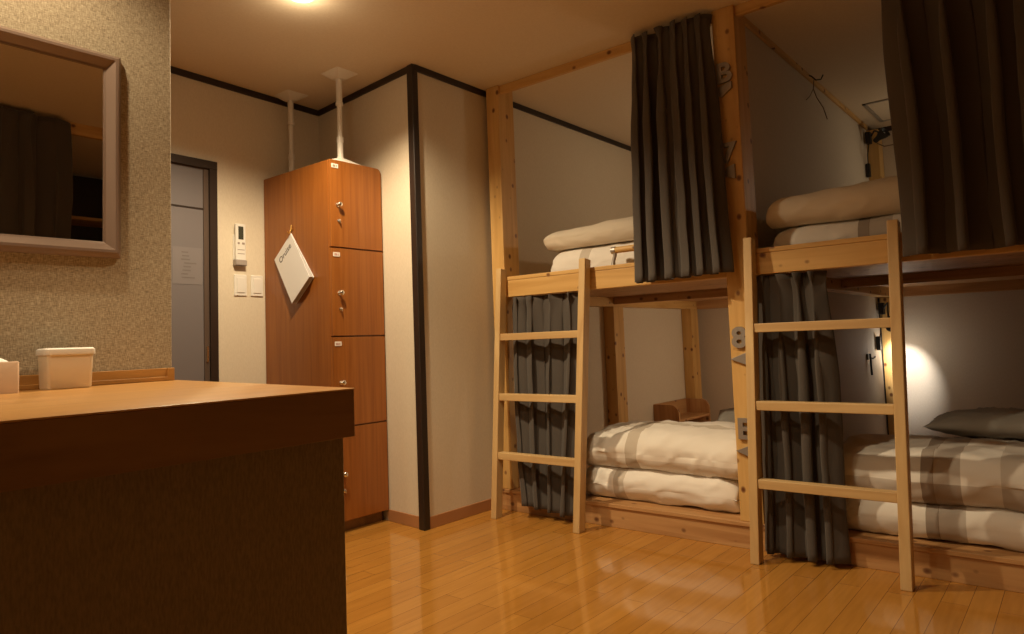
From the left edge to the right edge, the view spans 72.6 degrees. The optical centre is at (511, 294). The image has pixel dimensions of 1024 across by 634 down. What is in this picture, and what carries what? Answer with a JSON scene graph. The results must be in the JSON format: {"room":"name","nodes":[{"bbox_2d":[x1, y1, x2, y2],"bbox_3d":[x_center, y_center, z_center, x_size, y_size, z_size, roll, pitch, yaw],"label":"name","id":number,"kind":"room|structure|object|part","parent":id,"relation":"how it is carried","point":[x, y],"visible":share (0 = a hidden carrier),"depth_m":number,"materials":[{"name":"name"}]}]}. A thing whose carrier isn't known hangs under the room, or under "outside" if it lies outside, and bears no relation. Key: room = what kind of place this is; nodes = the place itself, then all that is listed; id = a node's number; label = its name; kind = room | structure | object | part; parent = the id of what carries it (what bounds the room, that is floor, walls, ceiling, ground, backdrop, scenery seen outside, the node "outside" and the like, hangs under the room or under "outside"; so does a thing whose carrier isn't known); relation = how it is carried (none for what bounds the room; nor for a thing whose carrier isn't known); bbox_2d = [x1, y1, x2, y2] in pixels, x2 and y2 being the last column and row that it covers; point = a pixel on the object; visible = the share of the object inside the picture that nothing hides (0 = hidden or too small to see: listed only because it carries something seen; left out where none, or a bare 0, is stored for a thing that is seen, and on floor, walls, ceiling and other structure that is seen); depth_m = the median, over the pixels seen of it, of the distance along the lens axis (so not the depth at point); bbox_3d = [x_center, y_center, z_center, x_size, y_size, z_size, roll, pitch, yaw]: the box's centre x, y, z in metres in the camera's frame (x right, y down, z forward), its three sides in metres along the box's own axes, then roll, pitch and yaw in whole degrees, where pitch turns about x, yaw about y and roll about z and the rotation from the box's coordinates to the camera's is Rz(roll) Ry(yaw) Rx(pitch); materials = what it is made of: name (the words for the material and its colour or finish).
{"room":"dormitory","nodes":[
{"label":"dormitory","id":0,"kind":"room"},
{"bbox_2d":[0,0,171,375],"bbox_3d":[-2.193,-0.123,1.066,0.110,2.452,3.256,-5,-5,39],"label":"wall","id":1,"kind":"structure","parent":0,"point":[120,308],"depth_m":2.18,"materials":[{"name":"beige paint"}]},
{"bbox_2d":[0,25,120,258],"bbox_3d":[-1.498,-0.440,1.834,0.036,0.635,0.880,-5,-5,39],"label":"framed mirror","id":2,"kind":"object","parent":1,"relation":"attached to","point":[60,102],"visible":1,"depth_m":2.05,"materials":[{"name":"glass"},{"name":"wood"}]},
{"bbox_2d":[170,73,319,383],"bbox_3d":[-2.642,-0.013,2.444,0.120,2.452,4.835,-5,-5,36],"label":"wall","id":3,"kind":"structure","parent":0,"point":[247,137],"depth_m":3.92,"materials":[{"name":"beige paint"}]},
{"bbox_2d":[171,153,218,381],"bbox_3d":[-1.841,0.255,3.394,0.026,1.985,0.883,-5,-5,36],"label":"door","id":4,"kind":"structure","parent":3,"relation":"in","point":[194,209],"depth_m":3.69,"materials":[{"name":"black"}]},
{"bbox_2d":[172,246,201,284],"bbox_3d":[-1.698,-0.149,3.648,0.002,0.195,0.160,-5,-5,36],"label":"paper notice","id":5,"kind":"object","parent":4,"relation":"attached to","point":[186,261],"visible":1,"depth_m":3.65,"materials":[{"name":"grey paper"}]},
{"bbox_3d":[-1.879,-0.581,3.457,0.006,0.217,0.732,-5,-5,36],"label":"transom panel","id":6,"kind":"part","parent":4,"relation":"part of","materials":[{"name":"grey glass"}]},
{"bbox_3d":[-1.843,0.391,3.391,0.006,1.715,0.732,-5,-5,36],"label":"panel","id":7,"kind":"part","parent":4,"relation":"part of","materials":[{"name":"grey"}]},
{"bbox_2d":[233,223,246,265],"bbox_3d":[-1.518,-0.275,3.893,0.040,0.235,0.070,-5,-5,39],"label":"remote control","id":8,"kind":"object","parent":3,"relation":"attached to","point":[239,236],"visible":1,"depth_m":3.88,"materials":[{"name":"white plastic"}]},
{"bbox_2d":[234,274,246,295],"bbox_3d":[-1.514,-0.050,3.892,0.012,0.120,0.078,-5,-5,36],"label":"light switch","id":9,"kind":"object","parent":3,"relation":"attached to","point":[240,281],"visible":1,"depth_m":3.89,"materials":[{"name":"white plastic"}]},
{"bbox_2d":[170,66,317,115],"bbox_3d":[-2.641,-1.224,2.475,0.014,0.034,4.809,-5,-5,36],"label":"trim","id":10,"kind":"structure","parent":3,"relation":"attached to","point":[174,70],"depth_m":3.95,"materials":[{"name":"black wood"}]},
{"bbox_2d":[251,275,262,296],"bbox_3d":[-1.453,-0.046,3.976,0.012,0.120,0.078,-5,-5,36],"label":"light switch","id":11,"kind":"object","parent":3,"relation":"attached to","point":[256,281],"visible":1,"depth_m":3.97,"materials":[{"name":"white plastic"}]},
{"bbox_2d":[318,67,406,115],"bbox_3d":[-0.883,-1.181,4.082,0.974,0.034,0.014,-6,-5,44],"label":"trim","id":12,"kind":"structure","parent":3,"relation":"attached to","point":[403,71],"depth_m":4.03,"materials":[{"name":"black wood"}]},
{"bbox_2d":[319,72,685,519],"bbox_3d":[0.165,0.076,5.314,1.090,2.452,3.378,-5,-5,39],"label":"wall pillar","id":13,"kind":"structure","parent":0,"point":[566,178],"depth_m":3.97,"materials":[{"name":"white paint"}]},
{"bbox_2d":[388,509,418,527],"bbox_3d":[-0.570,1.193,3.706,0.289,0.062,0.008,-6,-5,44],"label":"baseboard","id":14,"kind":"structure","parent":13,"relation":"attached to","point":[403,518],"depth_m":3.71,"materials":[{"name":"brown wood"}]},
{"bbox_2d":[406,63,429,530],"bbox_3d":[-0.496,-0.010,3.676,0.048,2.452,0.043,-5,-5,39],"label":"trim","id":15,"kind":"structure","parent":13,"relation":"attached to","point":[412,80],"depth_m":3.66,"materials":[{"name":"black wood"}]},
{"bbox_2d":[430,498,490,528],"bbox_3d":[-0.265,1.188,3.793,0.008,0.062,0.510,-5,-5,39],"label":"baseboard","id":16,"kind":"structure","parent":13,"relation":"attached to","point":[450,516],"depth_m":3.77,"materials":[{"name":"brown wood"}]},
{"bbox_2d":[170,0,890,145],"bbox_3d":[0.332,-1.426,2.111,5.850,0.100,8.400,-5,-5,39],"label":"ceiling","id":17,"kind":"structure","parent":0,"point":[268,47],"depth_m":3.50,"materials":[{"name":"paint"}]},
{"bbox_2d":[292,0,313,2],"bbox_3d":[-0.896,-1.266,2.966,0.124,0.014,0.124,-5,-5,39],"label":"recessed light","id":18,"kind":"object","parent":17,"relation":"in","point":[297,1],"visible":1,"depth_m":3.00,"materials":[{"name":"white plastic"}]},
{"bbox_2d":[862,99,890,121],"bbox_3d":[2.698,-1.283,4.752,0.455,0.006,0.530,-5,-5,39],"label":"ceiling hatch","id":19,"kind":"object","parent":17,"relation":"attached to","point":[879,109],"visible":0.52,"depth_m":4.80,"materials":[{"name":"beige"}]},
{"bbox_3d":[2.698,-1.284,4.752,0.403,0.004,0.478,-5,-5,39],"label":"panel","id":20,"kind":"part","parent":19,"relation":"part of","materials":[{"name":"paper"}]},
{"bbox_2d":[345,509,1023,633],"bbox_3d":[0.427,1.118,1.939,5.850,0.100,8.400,-5,-5,39],"label":"floor","id":21,"kind":"structure","parent":0,"point":[515,572],"depth_m":2.61,"materials":[{"name":"brown wood"}]},
{"bbox_2d":[0,368,354,633],"bbox_3d":[-1.681,0.604,0.641,1.111,0.906,3.252,-5,-5,39],"label":"counter","id":22,"kind":"object","parent":21,"relation":"on","point":[137,501],"depth_m":1.20,"materials":[{"name":"brown wood"}]},
{"bbox_2d":[0,358,18,393],"bbox_3d":[-1.378,0.199,1.731,0.107,0.110,0.236,-5,-5,39],"label":"tissue box","id":23,"kind":"object","parent":22,"relation":"on","point":[9,371],"visible":0.98,"depth_m":1.77,"materials":[{"name":"beige"}]},
{"bbox_2d":[36,347,95,389],"bbox_3d":[-1.252,0.207,1.956,0.100,0.113,0.125,-5,-5,39],"label":"plastic container","id":24,"kind":"object","parent":22,"relation":"on","point":[58,368],"visible":0.99,"depth_m":1.92,"materials":[{"name":"beige plastic"}]},
{"bbox_3d":[-1.254,0.161,1.960,0.100,0.019,0.125,-5,-5,39],"label":"lid","id":25,"kind":"part","parent":24,"relation":"part of","materials":[{"name":"white plastic"}]},
{"bbox_2d":[0,380,354,423],"bbox_3d":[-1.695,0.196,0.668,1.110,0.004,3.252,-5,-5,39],"label":"countertop","id":26,"kind":"structure","parent":22,"relation":"on","point":[37,404],"depth_m":1.41,"materials":[{"name":"brown wood"}]},
{"bbox_2d":[264,159,388,530],"bbox_3d":[-1.044,0.282,3.917,0.666,1.942,0.345,-5,-5,39],"label":"locker","id":27,"kind":"object","parent":21,"relation":"on","point":[332,336],"visible":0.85,"depth_m":3.75,"materials":[{"name":"laminate"}]},
{"bbox_2d":[274,89,308,171],"bbox_3d":[-1.292,-0.924,4.129,0.149,0.509,0.170,-5,-5,39],"label":"pole","id":28,"kind":"object","parent":27,"relation":"on","point":[289,96],"visible":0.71,"depth_m":4.11,"materials":[{"name":"white metal"}]},
{"bbox_3d":[-0.908,-0.473,3.668,0.032,0.028,0.028,-5,-5,39],"label":"knob","id":29,"kind":"part","parent":27,"relation":"part of","materials":[{"name":"silver metal"}]},
{"bbox_2d":[321,66,358,164],"bbox_3d":[-0.943,-0.959,3.811,0.149,0.509,0.208,-5,-5,39],"label":"pole","id":30,"kind":"object","parent":27,"relation":"on","point":[338,74],"visible":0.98,"depth_m":3.81,"materials":[{"name":"white metal"}]},
{"bbox_3d":[-0.873,0.458,3.605,0.032,0.028,0.028,-5,-5,39],"label":"knob","id":31,"kind":"part","parent":27,"relation":"part of","materials":[{"name":"silver metal"}]},
{"bbox_3d":[-0.846,-0.476,3.782,0.017,0.463,0.343,-5,-5,39],"label":"door","id":32,"kind":"part","parent":27,"relation":"part of","materials":[{"name":"laminate"}]},
{"bbox_3d":[-0.829,-0.008,3.751,0.017,0.459,0.343,-5,-5,39],"label":"door","id":33,"kind":"part","parent":27,"relation":"part of","materials":[{"name":"laminate"}]},
{"bbox_3d":[-0.811,0.458,3.719,0.017,0.460,0.343,-5,-5,39],"label":"door","id":34,"kind":"part","parent":27,"relation":"part of","materials":[{"name":"laminate"}]},
{"bbox_3d":[-0.794,0.931,3.687,0.017,0.474,0.343,-5,-5,39],"label":"door","id":35,"kind":"part","parent":27,"relation":"part of","materials":[{"name":"laminate"}]},
{"bbox_2d":[491,258,590,533],"bbox_3d":[0.140,0.514,3.712,0.608,1.366,0.195,-5,-5,39],"label":"ladder","id":36,"kind":"object","parent":21,"relation":"on","point":[578,462],"visible":1,"depth_m":3.63,"materials":[{"name":"brown wood"}]},
{"bbox_3d":[-0.072,0.533,3.886,0.044,1.366,0.201,-4,-4,30],"label":"leg","id":37,"kind":"part","parent":36,"relation":"part of","materials":[{"name":"brown wood"}]},
{"bbox_3d":[0.354,0.494,3.536,0.043,1.366,0.199,-6,-5,44],"label":"leg","id":38,"kind":"part","parent":36,"relation":"part of","materials":[{"name":"brown wood"}]},
{"bbox_2d":[502,463,749,548],"bbox_3d":[1.342,1.155,4.585,1.491,0.116,2.741,-5,-5,39],"label":"platform","id":39,"kind":"object","parent":21,"relation":"on","point":[686,522],"visible":0.07,"depth_m":3.36,"materials":[{"name":"brown wood"}]},
{"bbox_2d":[586,466,739,512],"bbox_3d":[0.866,0.966,3.658,0.874,0.170,0.581,-5,-5,39],"label":"futon","id":40,"kind":"object","parent":39,"relation":"on","point":[653,486],"visible":0.5,"depth_m":3.41,"materials":[{"name":"fabric"}]},
{"bbox_2d":[586,420,737,479],"bbox_3d":[0.879,0.786,3.667,0.888,0.230,0.600,-5,-5,39],"label":"duvet","id":41,"kind":"object","parent":40,"relation":"on","point":[705,449],"visible":0.78,"depth_m":3.45,"materials":[{"name":"fabric"}]},
{"bbox_2d":[717,408,734,422],"bbox_3d":[1.346,0.729,3.865,0.460,0.194,0.263,-5,-5,33],"label":"pillow","id":42,"kind":"object","parent":41,"relation":"on","point":[726,415],"visible":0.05,"depth_m":3.94,"materials":[{"name":"grey fabric"}]},
{"bbox_2d":[653,398,710,421],"bbox_3d":[1.391,1.020,5.667,0.218,0.294,0.577,-5,-5,39],"label":"shelf","id":43,"kind":"object","parent":39,"relation":"on","point":[686,409],"visible":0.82,"depth_m":5.77,"materials":[{"name":"brown wood"}]},
{"bbox_3d":[1.215,1.012,5.453,0.218,0.294,0.022,-5,-5,39],"label":"panel","id":44,"kind":"part","parent":43,"relation":"part of","materials":[{"name":"brown wood"}]},
{"bbox_3d":[1.319,1.028,5.739,0.015,0.294,0.553,-5,-5,39],"label":"panel","id":45,"kind":"part","parent":43,"relation":"part of","materials":[{"name":"brown wood"}]},
{"bbox_3d":[1.567,1.028,5.881,0.218,0.294,0.022,-5,-5,39],"label":"panel","id":46,"kind":"part","parent":43,"relation":"part of","materials":[{"name":"brown wood"}]},
{"bbox_2d":[486,0,1023,523],"bbox_3d":[1.851,-0.118,4.224,2.912,2.336,2.728,-5,-5,39],"label":"bunk bed","id":47,"kind":"object","parent":39,"relation":"on","point":[856,265],"depth_m":3.76,"materials":[{"name":"brown wood"}]},
{"bbox_3d":[-0.033,-0.057,4.095,0.093,2.336,0.140,-5,-5,39],"label":"post","id":48,"kind":"part","parent":47,"relation":"part of","materials":[{"name":"brown wood"}]},
{"bbox_2d":[512,292,577,516],"bbox_3d":[0.174,0.581,3.785,0.511,1.160,0.190,-5,-5,39],"label":"curtain","id":49,"kind":"object","parent":47,"relation":"hanging from","point":[541,366],"visible":0.83,"depth_m":3.78,"materials":[{"name":"grey fabric"}]},
{"bbox_2d":[551,241,633,271],"bbox_3d":[0.825,-0.180,3.957,1.002,0.224,0.772,-5,-5,39],"label":"futon","id":50,"kind":"object","parent":47,"relation":"on","point":[601,255],"visible":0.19,"depth_m":3.81,"materials":[{"name":"fabric"}]},
{"bbox_2d":[543,216,633,251],"bbox_3d":[0.803,-0.348,3.977,1.041,0.151,0.783,-5,-5,39],"label":"duvet","id":51,"kind":"object","parent":50,"relation":"on","point":[613,231],"visible":0.3,"depth_m":3.80,"materials":[{"name":"beige fabric"}]},
{"bbox_3d":[0.755,0.619,5.038,0.087,1.056,0.135,-5,-5,39],"label":"post","id":52,"kind":"part","parent":47,"relation":"part of","materials":[{"name":"brown wood"}]},
{"bbox_3d":[0.486,-0.075,3.618,1.314,0.094,0.056,-5,-5,39],"label":"rail","id":53,"kind":"part","parent":47,"relation":"part of","materials":[{"name":"brown wood"}]},
{"bbox_3d":[0.664,-0.208,3.483,0.397,0.098,0.038,-5,-5,39],"label":"grab handle","id":54,"kind":"part","parent":47,"relation":"part of","materials":[{"name":"brown wood"}]},
{"bbox_2d":[631,13,733,282],"bbox_3d":[0.771,-0.678,3.278,0.490,1.221,0.154,-5,-5,39],"label":"curtain","id":55,"kind":"object","parent":47,"relation":"hanging from","point":[681,226],"visible":1,"depth_m":3.24,"materials":[{"name":"grey fabric"}]},
{"bbox_3d":[1.557,0.655,6.013,0.087,1.056,0.140,-5,-5,39],"label":"post","id":56,"kind":"part","parent":47,"relation":"part of","materials":[{"name":"brown wood"}]},
{"bbox_2d":[716,62,732,97],"bbox_3d":[0.977,-0.985,3.199,0.070,0.156,0.015,-5,-5,39],"label":"sign","id":57,"kind":"object","parent":47,"relation":"attached to","point":[724,89],"visible":1,"depth_m":3.19,"materials":[{"name":"grey metal"}]},
{"bbox_2d":[723,141,736,178],"bbox_3d":[0.991,-0.607,3.173,0.072,0.170,0.015,-5,-5,39],"label":"sign","id":58,"kind":"object","parent":47,"relation":"attached to","point":[730,172],"visible":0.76,"depth_m":3.17,"materials":[{"name":"grey metal"}]},
{"bbox_3d":[1.058,-0.158,3.202,0.106,2.336,0.140,-5,-5,39],"label":"post","id":59,"kind":"part","parent":47,"relation":"part of","materials":[{"name":"brown wood"}]},
{"bbox_2d":[731,327,745,364],"bbox_3d":[1.017,0.233,3.121,0.086,0.175,0.015,-5,-5,39],"label":"sign","id":60,"kind":"object","parent":47,"relation":"attached to","point":[741,358],"visible":0.84,"depth_m":3.11,"materials":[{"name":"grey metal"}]},
{"bbox_2d":[737,418,747,455],"bbox_3d":[1.032,0.638,3.094,0.080,0.176,0.015,-5,-5,39],"label":"sign","id":61,"kind":"object","parent":47,"relation":"attached to","point":[741,428],"visible":0.47,"depth_m":3.09,"materials":[{"name":"grey metal"}]},
{"bbox_2d":[756,270,850,564],"bbox_3d":[1.210,0.494,2.939,0.348,1.178,0.195,-5,-5,39],"label":"curtain","id":62,"kind":"object","parent":47,"relation":"hanging from","point":[793,365],"visible":0.94,"depth_m":2.93,"materials":[{"name":"grey fabric"}]},
{"bbox_2d":[773,213,901,246],"bbox_3d":[1.781,-0.254,3.174,0.950,0.194,0.772,-5,-5,39],"label":"futon","id":63,"kind":"object","parent":47,"relation":"on","point":[877,225],"visible":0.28,"depth_m":3.02,"materials":[{"name":"white fabric"}]},
{"bbox_2d":[766,176,900,230],"bbox_3d":[1.764,-0.412,3.182,0.964,0.179,0.783,-5,-5,39],"label":"duvet","id":64,"kind":"object","parent":63,"relation":"on","point":[878,197],"visible":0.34,"depth_m":3.00,"materials":[{"name":"beige fabric"}]},
{"bbox_3d":[2.735,-0.639,5.194,0.078,1.163,0.137,-5,-5,39],"label":"post","id":65,"kind":"part","parent":47,"relation":"part of","materials":[{"name":"brown wood"}]},
{"bbox_2d":[878,298,888,434],"bbox_3d":[2.704,0.551,5.074,0.009,1.045,0.018,-5,-5,39],"label":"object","id":66,"kind":"object","parent":47,"relation":"attached to","point":[878,298],"visible":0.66,"depth_m":5.07,"materials":[{"name":"brown plastic"}]},
{"bbox_2d":[876,302,890,349],"bbox_3d":[2.638,0.225,4.930,0.115,0.340,0.320,-3,-4,10],"label":"lamp","id":67,"kind":"object","parent":47,"relation":"attached to","point":[881,306],"visible":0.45,"depth_m":4.96,"materials":[{"name":"black plastic"}]},
{"bbox_2d":[876,336,881,349],"bbox_3d":[2.610,0.349,4.964,0.028,0.100,0.036,-5,-5,39],"label":"switch","id":68,"kind":"object","parent":67,"relation":"attached to","point":[878,338],"depth_m":4.95,"materials":[{"name":"black plastic"}]},
{"bbox_3d":[2.659,0.131,4.933,0.031,0.154,0.243,-4,-4,22],"label":"arm","id":69,"kind":"part","parent":67,"relation":"part of","materials":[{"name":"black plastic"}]},
{"bbox_3d":[2.779,0.551,5.113,0.078,1.052,0.137,-5,-5,39],"label":"post","id":70,"kind":"part","parent":47,"relation":"part of","materials":[{"name":"brown wood"}]},
{"bbox_3d":[1.566,-0.175,2.734,1.272,0.094,0.056,-5,-5,39],"label":"rail","id":71,"kind":"part","parent":47,"relation":"part of","materials":[{"name":"brown wood"}]},
{"bbox_2d":[881,0,1023,256],"bbox_3d":[1.765,-0.775,2.442,0.833,1.213,0.147,-5,-5,39],"label":"curtain","id":72,"kind":"object","parent":47,"relation":"hanging from","point":[954,69],"visible":1,"depth_m":2.55,"materials":[{"name":"grey fabric"}]},
{"bbox_2d":[743,219,914,591],"bbox_3d":[1.250,0.411,2.803,0.609,1.366,0.195,-5,-5,39],"label":"ladder","id":73,"kind":"object","parent":21,"relation":"on","point":[902,496],"visible":1,"depth_m":2.72,"materials":[{"name":"brown wood"}]},
{"bbox_3d":[1.031,0.431,2.983,0.041,1.366,0.195,-5,-5,39],"label":"leg","id":74,"kind":"part","parent":73,"relation":"part of","materials":[{"name":"brown wood"}]},
{"bbox_3d":[1.464,0.391,2.628,0.200,1.366,0.044,2,-5,-44],"label":"leg","id":75,"kind":"part","parent":73,"relation":"part of","materials":[{"name":"brown wood"}]},
{"bbox_2d":[763,523,1023,592],"bbox_3d":[2.480,1.049,3.654,1.388,0.116,2.741,-5,-5,39],"label":"platform","id":76,"kind":"object","parent":21,"relation":"on","point":[989,566],"visible":0.14,"depth_m":2.61,"materials":[{"name":"brown wood"}]},
{"bbox_2d":[846,498,1023,552],"bbox_3d":[1.880,0.880,2.818,1.010,0.153,0.553,-5,-5,39],"label":"futon","id":77,"kind":"object","parent":76,"relation":"on","point":[1003,528],"visible":0.41,"depth_m":2.66,"materials":[{"name":"white fabric"}]},
{"bbox_2d":[843,433,1023,511],"bbox_3d":[1.875,0.707,2.828,1.025,0.224,0.589,-5,-5,39],"label":"duvet","id":78,"kind":"object","parent":77,"relation":"on","point":[964,471],"visible":0.75,"depth_m":2.70,"materials":[{"name":"beige fabric"}]},
{"bbox_2d":[924,407,1023,440],"bbox_3d":[2.139,0.557,2.986,0.630,0.139,0.378,-5,-5,39],"label":"pillow","id":79,"kind":"object","parent":78,"relation":"on","point":[987,422],"visible":1,"depth_m":2.94,"materials":[{"name":"grey fabric"}]},
{"bbox_2d":[745,26,887,442],"bbox_3d":[1.943,-0.062,4.249,0.030,2.452,2.575,-5,-5,39],"label":"wall partition","id":80,"kind":"structure","parent":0,"point":[796,150],"depth_m":4.13,"materials":[{"name":"paint"}]},
{"bbox_2d":[744,16,866,129],"bbox_3d":[1.864,-1.274,4.252,0.016,0.030,2.440,-5,-5,39],"label":"trim","id":81,"kind":"structure","parent":80,"relation":"attached to","point":[748,24],"depth_m":3.94,"materials":[{"name":"brown wood"}]},
{"bbox_2d":[806,75,827,118],"bbox_3d":[1.777,-1.157,4.074,0.157,0.262,0.052,-1,-4,-11],"label":"clothes hanger","id":82,"kind":"object","parent":80,"relation":"attached to","point":[809,75],"visible":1,"depth_m":4.09,"materials":[{"name":"black plastic"}]},
{"bbox_3d":[1.807,-1.141,4.097,0.088,0.232,0.021,-1,-4,-21],"label":"cord","id":83,"kind":"part","parent":82,"relation":"part of","materials":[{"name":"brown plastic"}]},
{"bbox_2d":[866,354,875,374],"bbox_3d":[2.462,0.479,4.777,0.028,0.145,0.133,-6,-5,42],"label":"wall bracket","id":84,"kind":"object","parent":80,"relation":"attached to","point":[869,357],"visible":1,"depth_m":4.75,"materials":[{"name":"black plastic"}]},
{"bbox_2d":[865,127,889,177],"bbox_3d":[2.638,-1.030,5.035,0.084,0.336,0.233,-1,-4,-12],"label":"lamp","id":85,"kind":"object","parent":80,"relation":"attached to","point":[883,133],"visible":1,"depth_m":5.09,"materials":[{"name":"black plastic"}]},
{"bbox_2d":[865,163,870,177],"bbox_3d":[2.608,-0.906,5.103,0.028,0.100,0.036,-5,-5,39],"label":"switch","id":86,"kind":"object","parent":85,"relation":"attached to","point":[868,166],"depth_m":5.09,"materials":[{"name":"black plastic"}]},
{"bbox_3d":[2.631,-1.140,4.975,0.114,0.099,0.086,-5,-5,39],"label":"lamp shade","id":87,"kind":"part","parent":85,"relation":"part of","materials":[{"name":"black plastic"}]},
{"bbox_2d":[697,131,1023,441],"bbox_3d":[3.340,-0.074,4.833,4.440,2.452,0.100,-5,-5,39],"label":"wall","id":88,"kind":"structure","parent":0,"point":[964,351],"depth_m":4.96,"materials":[{"name":"paint"}]},
{"bbox_2d":[414,64,630,150],"bbox_3d":[0.515,-1.170,5.008,0.014,0.034,3.278,-5,-5,39],"label":"trim","id":89,"kind":"structure","parent":88,"relation":"attached to","point":[419,69],"depth_m":4.49,"materials":[{"name":"black wood"}]},
{"bbox_2d":[872,126,891,130],"bbox_3d":[3.266,-1.282,4.864,4.420,0.034,0.014,-5,-5,39],"label":"trim","id":90,"kind":"structure","parent":88,"relation":"attached to","point":[889,128],"depth_m":5.22,"materials":[{"name":"black"}]},
{"bbox_3d":[-1.227,-0.357,3.847,0.018,0.049,0.033,-5,-5,39],"label":"hook","id":91,"kind":"object","parent":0,"visible":0},
{"bbox_2d":[275,233,313,302],"bbox_3d":[-1.206,-0.143,3.818,0.371,0.392,0.031,-5,-5,39],"label":"booklet","id":92,"kind":"object","parent":91,"relation":"hanging from","point":[296,275],"visible":1,"depth_m":3.80,"materials":[{"name":"white paper"}]}
]}

